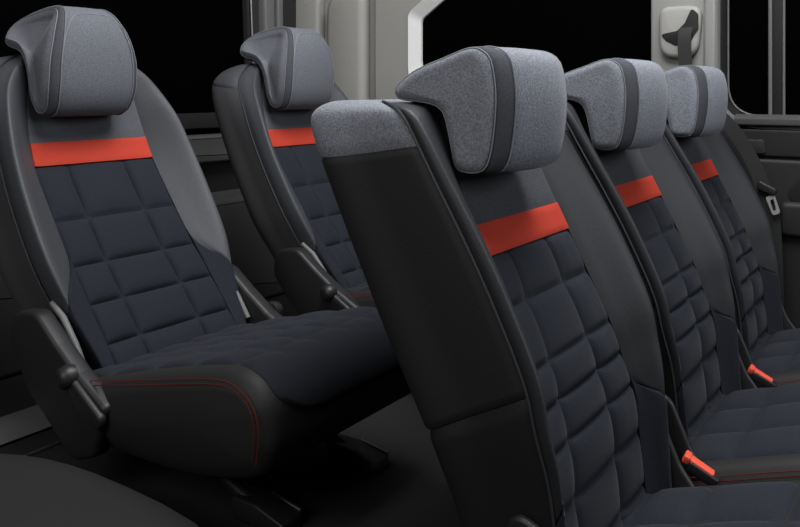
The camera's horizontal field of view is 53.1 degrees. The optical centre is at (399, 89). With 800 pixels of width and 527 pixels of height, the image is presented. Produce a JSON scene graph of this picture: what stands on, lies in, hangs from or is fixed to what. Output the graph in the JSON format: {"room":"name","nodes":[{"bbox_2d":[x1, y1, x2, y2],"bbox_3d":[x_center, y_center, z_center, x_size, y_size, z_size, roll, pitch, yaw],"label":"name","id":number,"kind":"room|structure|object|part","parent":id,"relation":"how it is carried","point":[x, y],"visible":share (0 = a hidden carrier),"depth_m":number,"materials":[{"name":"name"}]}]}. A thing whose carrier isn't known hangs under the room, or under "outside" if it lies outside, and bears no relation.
{"room":"vehicle interior","nodes":[
{"label":"vehicle interior","id":0,"kind":"room"},
{"bbox_2d":[0,112,283,378],"bbox_3d":[-0.963,0.388,2.068,0.180,0.625,2.100,0,0,35],"label":"wall","id":1,"kind":"structure","parent":0,"point":[249,252],"depth_m":2.58,"materials":[{"name":"grey plastic"}]},
{"bbox_2d":[0,0,244,134],"bbox_3d":[-1.070,-0.275,2.039,0.007,0.850,1.930,0,0,35],"label":"window","id":2,"kind":"structure","parent":1,"relation":"in","point":[181,46],"depth_m":2.56,"materials":[{"name":"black glass"}]},
{"bbox_2d":[242,0,295,63],"bbox_3d":[-0.464,-0.150,2.875,0.080,1.100,0.285,0,0,35],"label":"trim","id":3,"kind":"structure","parent":1,"relation":"attached to","point":[258,15],"depth_m":2.81,"materials":[{"name":"grey plastic"}]},
{"bbox_2d":[0,293,298,416],"bbox_3d":[-0.737,0.725,2.008,0.580,0.050,2.260,0,0,35],"label":"wall panel","id":4,"kind":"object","parent":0,"point":[15,395],"depth_m":1.86,"materials":[{"name":"grey plastic"}]},
{"bbox_2d":[0,393,460,526],"bbox_3d":[-0.079,0.670,1.552,1.020,0.060,2.260,0,0,35],"label":"floor","id":5,"kind":"structure","parent":0,"point":[413,491],"depth_m":1.31,"materials":[{"name":"grey carpet"}]},
{"bbox_2d":[0,454,198,526],"bbox_3d":[-0.569,0.572,0.759,0.720,0.137,0.820,0,0,35],"label":"seat cushion","id":6,"kind":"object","parent":5,"relation":"on","point":[34,491],"depth_m":0.98,"materials":[{"name":"plastic"}]},
{"bbox_2d":[0,5,410,526],"bbox_3d":[-0.401,0.238,1.442,0.856,0.804,0.492,0,0,35],"label":"seat","id":7,"kind":"object","parent":5,"relation":"on","point":[136,331],"visible":0.98,"depth_m":1.40,"materials":[{"name":"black fabric"}]},
{"bbox_3d":[-0.519,0.446,1.242,0.027,0.038,0.038,0,0,-44],"label":"recline knob","id":8,"kind":"part","parent":7,"relation":"part of","materials":[{"name":"black plastic"}]},
{"bbox_3d":[-0.549,0.407,1.325,0.101,0.102,0.012,0,0,35],"label":"hinge rail","id":9,"kind":"part","parent":7,"relation":"part of","materials":[{"name":"silver metal"}]},
{"bbox_3d":[-0.654,0.017,1.635,0.079,0.172,0.264,0,0,35],"label":"panel","id":10,"kind":"part","parent":7,"relation":"part of","materials":[{"name":"grey fabric"}]},
{"bbox_3d":[-0.484,0.478,1.225,0.097,0.064,0.014,0,0,35],"label":"release lever","id":11,"kind":"part","parent":7,"relation":"part of","materials":[{"name":"black plastic"}]},
{"bbox_3d":[-0.497,0.325,1.526,0.283,0.361,0.279,0,0,35],"label":"quilted panel","id":12,"kind":"part","parent":7,"relation":"part of","materials":[{"name":"blue fabric"}]},
{"bbox_3d":[-0.252,0.586,1.222,0.189,0.102,0.028,0,0,35],"label":"leg","id":13,"kind":"part","parent":7,"relation":"part of","materials":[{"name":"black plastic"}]},
{"bbox_3d":[-0.342,0.407,1.625,0.101,0.102,0.012,0,0,35],"label":"hinge rail","id":14,"kind":"part","parent":7,"relation":"part of","materials":[{"name":"silver metal"}]},
{"bbox_2d":[99,317,410,478],"bbox_3d":[-0.249,0.466,1.323,0.462,0.178,0.412,0,0,35],"label":"cushion","id":15,"kind":"object","parent":7,"relation":"on","point":[218,397],"depth_m":1.16,"materials":[{"name":"black fabric"}]},
{"bbox_3d":[-0.256,0.446,1.622,0.038,0.038,0.027,0,0,23],"label":"recline knob","id":16,"kind":"part","parent":7,"relation":"part of","materials":[{"name":"black plastic"}]},
{"bbox_3d":[-0.127,0.586,1.402,0.189,0.102,0.028,0,0,35],"label":"leg","id":17,"kind":"part","parent":7,"relation":"part of","materials":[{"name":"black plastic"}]},
{"bbox_2d":[212,27,375,314],"bbox_3d":[-0.041,0.238,1.961,0.856,0.804,0.492,0,0,35],"label":"seat","id":18,"kind":"object","parent":5,"relation":"on","point":[264,109],"visible":0.53,"depth_m":1.98,"materials":[{"name":"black fabric"}]},
{"bbox_3d":[-0.294,0.017,2.154,0.079,0.172,0.264,0,0,35],"label":"panel","id":19,"kind":"part","parent":18,"relation":"part of","materials":[{"name":"grey fabric"}]},
{"bbox_3d":[-0.189,0.407,1.845,0.101,0.102,0.012,0,0,35],"label":"hinge rail","id":20,"kind":"part","parent":18,"relation":"part of","materials":[{"name":"silver metal"}]},
{"bbox_3d":[-0.137,0.325,2.045,0.283,0.361,0.279,0,0,35],"label":"quilted panel","id":21,"kind":"part","parent":18,"relation":"part of","materials":[{"name":"blue fabric"}]},
{"bbox_3d":[-0.159,0.446,1.762,0.027,0.038,0.038,0,0,-44],"label":"recline knob","id":22,"kind":"part","parent":18,"relation":"part of","materials":[{"name":"black plastic"}]},
{"bbox_3d":[-0.123,0.478,1.744,0.097,0.064,0.014,0,0,35],"label":"release lever","id":23,"kind":"part","parent":18,"relation":"part of","materials":[{"name":"black plastic"}]},
{"bbox_2d":[350,290,375,307],"bbox_3d":[0.111,0.466,1.842,0.462,0.178,0.412,0,0,35],"label":"cushion","id":24,"kind":"object","parent":18,"relation":"on","point":[358,298],"depth_m":1.74,"materials":[{"name":"black fabric"}]},
{"bbox_2d":[296,0,421,99],"bbox_3d":[0.173,0.040,2.635,1.400,1.320,0.112,0,0,35],"label":"pillar","id":25,"kind":"structure","parent":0,"point":[366,40],"depth_m":2.80,"materials":[{"name":"grey plastic"}]},
{"bbox_2d":[24,441,61,455],"bbox_3d":[-0.423,0.638,1.724,0.008,0.008,2.050,0,0,35],"label":"trim","id":26,"kind":"structure","parent":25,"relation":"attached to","point":[57,443],"depth_m":1.42,"materials":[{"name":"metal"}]},
{"bbox_2d":[0,315,298,444],"bbox_3d":[-0.530,0.653,1.798,0.120,0.054,2.050,0,0,35],"label":"trim","id":27,"kind":"structure","parent":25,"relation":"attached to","point":[30,420],"depth_m":1.50,"materials":[{"name":"black plastic"}]},
{"bbox_3d":[-0.349,0.040,2.975,0.155,1.320,0.050,0,0,35],"label":"groove panel","id":28,"kind":"part","parent":25,"relation":"part of","materials":[{"name":"grey plastic"}]},
{"bbox_3d":[-0.184,0.177,2.853,0.170,1.045,0.062,0,0,35],"label":"groove panel","id":29,"kind":"part","parent":25,"relation":"part of","materials":[{"name":"grey plastic"}]},
{"bbox_2d":[408,0,650,73],"bbox_3d":[0.381,-0.225,2.458,0.833,0.470,0.042,0,0,35],"label":"window","id":30,"kind":"structure","parent":25,"relation":"in","point":[580,33],"depth_m":2.45,"materials":[{"name":"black glass"}]},
{"bbox_3d":[0.380,-0.225,2.457,0.833,0.470,0.038,0,0,35],"label":"frame","id":31,"kind":"part","parent":30,"relation":"part of","materials":[{"name":"white plastic"}]},
{"bbox_2d":[659,6,702,58],"bbox_3d":[0.755,-0.155,2.152,0.110,0.140,0.042,0,0,35],"label":"anchor","id":32,"kind":"object","parent":25,"relation":"attached to","point":[671,18],"depth_m":2.14,"materials":[{"name":"grey plastic"}]},
{"bbox_2d":[651,0,719,70],"bbox_3d":[0.773,-0.273,2.169,0.178,0.695,0.094,0,0,35],"label":"trim","id":33,"kind":"structure","parent":25,"relation":"attached to","point":[667,16],"depth_m":2.13,"materials":[{"name":"grey plastic"}]},
{"bbox_3d":[0.827,-0.280,2.122,0.036,0.680,0.050,0,0,35],"label":"edge moulding","id":34,"kind":"part","parent":33,"relation":"part of","materials":[{"name":"grey plastic"}]},
{"bbox_2d":[678,27,783,306],"bbox_3d":[0.838,0.251,2.042,0.261,0.859,0.036,0,0,41],"label":"belt","id":35,"kind":"object","parent":25,"relation":"attached to","point":[766,193],"visible":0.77,"depth_m":1.99,"materials":[{"name":"black fabric"}]},
{"bbox_2d":[721,129,756,192],"bbox_3d":[0.826,0.378,2.152,0.285,0.604,0.062,0,0,35],"label":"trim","id":36,"kind":"structure","parent":25,"relation":"attached to","point":[727,138],"depth_m":2.08,"materials":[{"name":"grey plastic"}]},
{"bbox_2d":[720,0,799,328],"bbox_3d":[1.522,0.175,1.692,1.627,1.550,0.105,0,0,35],"label":"door","id":37,"kind":"structure","parent":25,"relation":"in","point":[760,39],"depth_m":2.07,"materials":[{"name":"grey plastic"}]},
{"bbox_3d":[1.341,-0.226,1.844,1.099,0.588,0.006,0,0,35],"label":"glass pane","id":38,"kind":"part","parent":37,"relation":"part of","materials":[{"name":"black glass"}]},
{"bbox_3d":[1.542,0.079,1.674,1.575,0.032,0.072,0,0,35],"label":"window sill","id":39,"kind":"part","parent":37,"relation":"part of","materials":[{"name":"grey plastic"}]},
{"bbox_3d":[1.537,0.136,1.659,1.566,0.072,0.022,0,0,35],"label":"panel","id":40,"kind":"part","parent":37,"relation":"part of","materials":[{"name":"grey plastic"}]},
{"bbox_3d":[1.549,0.549,1.649,1.534,0.742,0.024,0,0,35],"label":"panel","id":41,"kind":"part","parent":37,"relation":"part of","materials":[{"name":"grey plastic"}]},
{"bbox_3d":[1.096,0.326,1.944,0.315,0.088,0.035,0,0,35],"label":"pull handle","id":42,"kind":"part","parent":37,"relation":"part of","materials":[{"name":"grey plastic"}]},
{"bbox_3d":[0.997,0.875,0.805,1.680,0.350,2.260,0,0,35],"label":"floor","id":43,"kind":"structure","parent":0,"visible":0},
{"bbox_2d":[311,46,799,526],"bbox_3d":[0.297,0.473,0.989,0.765,1.054,0.426,0,0,35],"label":"seat","id":44,"kind":"object","parent":43,"relation":"on","point":[515,310],"visible":1,"depth_m":0.97,"materials":[{"name":"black fabric"}]},
{"bbox_3d":[0.115,0.092,1.115,0.112,0.156,0.251,0,0,35],"label":"panel","id":45,"kind":"part","parent":44,"relation":"part of","materials":[{"name":"grey fabric"}]},
{"bbox_3d":[0.224,0.457,1.040,0.139,0.503,0.316,0,0,35],"label":"quilted panel","id":46,"kind":"part","parent":44,"relation":"part of","materials":[{"name":"blue fabric"}]},
{"bbox_2d":[627,480,799,526],"bbox_3d":[0.416,0.579,0.906,0.470,0.202,0.426,0,0,35],"label":"cushion","id":47,"kind":"object","parent":44,"relation":"on","point":[650,503],"depth_m":1.04,"materials":[{"name":"black fabric"}]},
{"bbox_2d":[564,58,799,485],"bbox_3d":[0.555,0.473,1.360,0.765,1.054,0.426,0,0,35],"label":"seat","id":48,"kind":"object","parent":43,"relation":"on","point":[745,432],"visible":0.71,"depth_m":1.36,"materials":[{"name":"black fabric"}]},
{"bbox_3d":[0.373,0.092,1.486,0.112,0.156,0.251,0,0,35],"label":"panel","id":49,"kind":"part","parent":48,"relation":"part of","materials":[{"name":"grey fabric"}]},
{"bbox_3d":[0.482,0.457,1.411,0.139,0.503,0.316,0,0,35],"label":"quilted panel","id":50,"kind":"part","parent":48,"relation":"part of","materials":[{"name":"blue fabric"}]},
{"bbox_2d":[682,450,725,485],"bbox_3d":[0.455,0.594,1.160,0.086,0.122,0.022,0,0,27],"label":"belt buckle","id":51,"kind":"object","parent":48,"relation":"attached to","point":[697,468],"visible":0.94,"depth_m":1.16,"materials":[{"name":"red plastic"}]},
{"bbox_2d":[693,386,799,485],"bbox_3d":[0.674,0.579,1.278,0.470,0.202,0.426,0,0,35],"label":"cushion","id":52,"kind":"object","parent":48,"relation":"on","point":[746,434],"depth_m":1.27,"materials":[{"name":"black fabric"}]},
{"bbox_2d":[747,364,776,387],"bbox_3d":[0.712,0.594,1.532,0.086,0.122,0.022,0,0,27],"label":"belt buckle","id":53,"kind":"object","parent":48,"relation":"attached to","point":[758,376],"visible":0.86,"depth_m":1.53,"materials":[{"name":"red plastic"}]},
{"bbox_2d":[663,65,799,387],"bbox_3d":[0.813,0.473,1.732,0.765,1.054,0.426,0,0,35],"label":"seat","id":54,"kind":"object","parent":43,"relation":"on","point":[768,340],"visible":0.48,"depth_m":1.77,"materials":[{"name":"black fabric"}]},
{"bbox_3d":[0.631,0.092,1.858,0.112,0.156,0.251,0,0,35],"label":"panel","id":55,"kind":"part","parent":54,"relation":"part of","materials":[{"name":"grey fabric"}]},
{"bbox_3d":[0.739,0.457,1.782,0.139,0.503,0.316,0,0,35],"label":"quilted panel","id":56,"kind":"part","parent":54,"relation":"part of","materials":[{"name":"blue fabric"}]},
{"bbox_2d":[763,346,799,385],"bbox_3d":[0.931,0.579,1.649,0.470,0.202,0.426,0,0,35],"label":"cushion","id":57,"kind":"object","parent":54,"relation":"on","point":[781,363],"depth_m":1.60,"materials":[{"name":"black fabric"}]}
]}

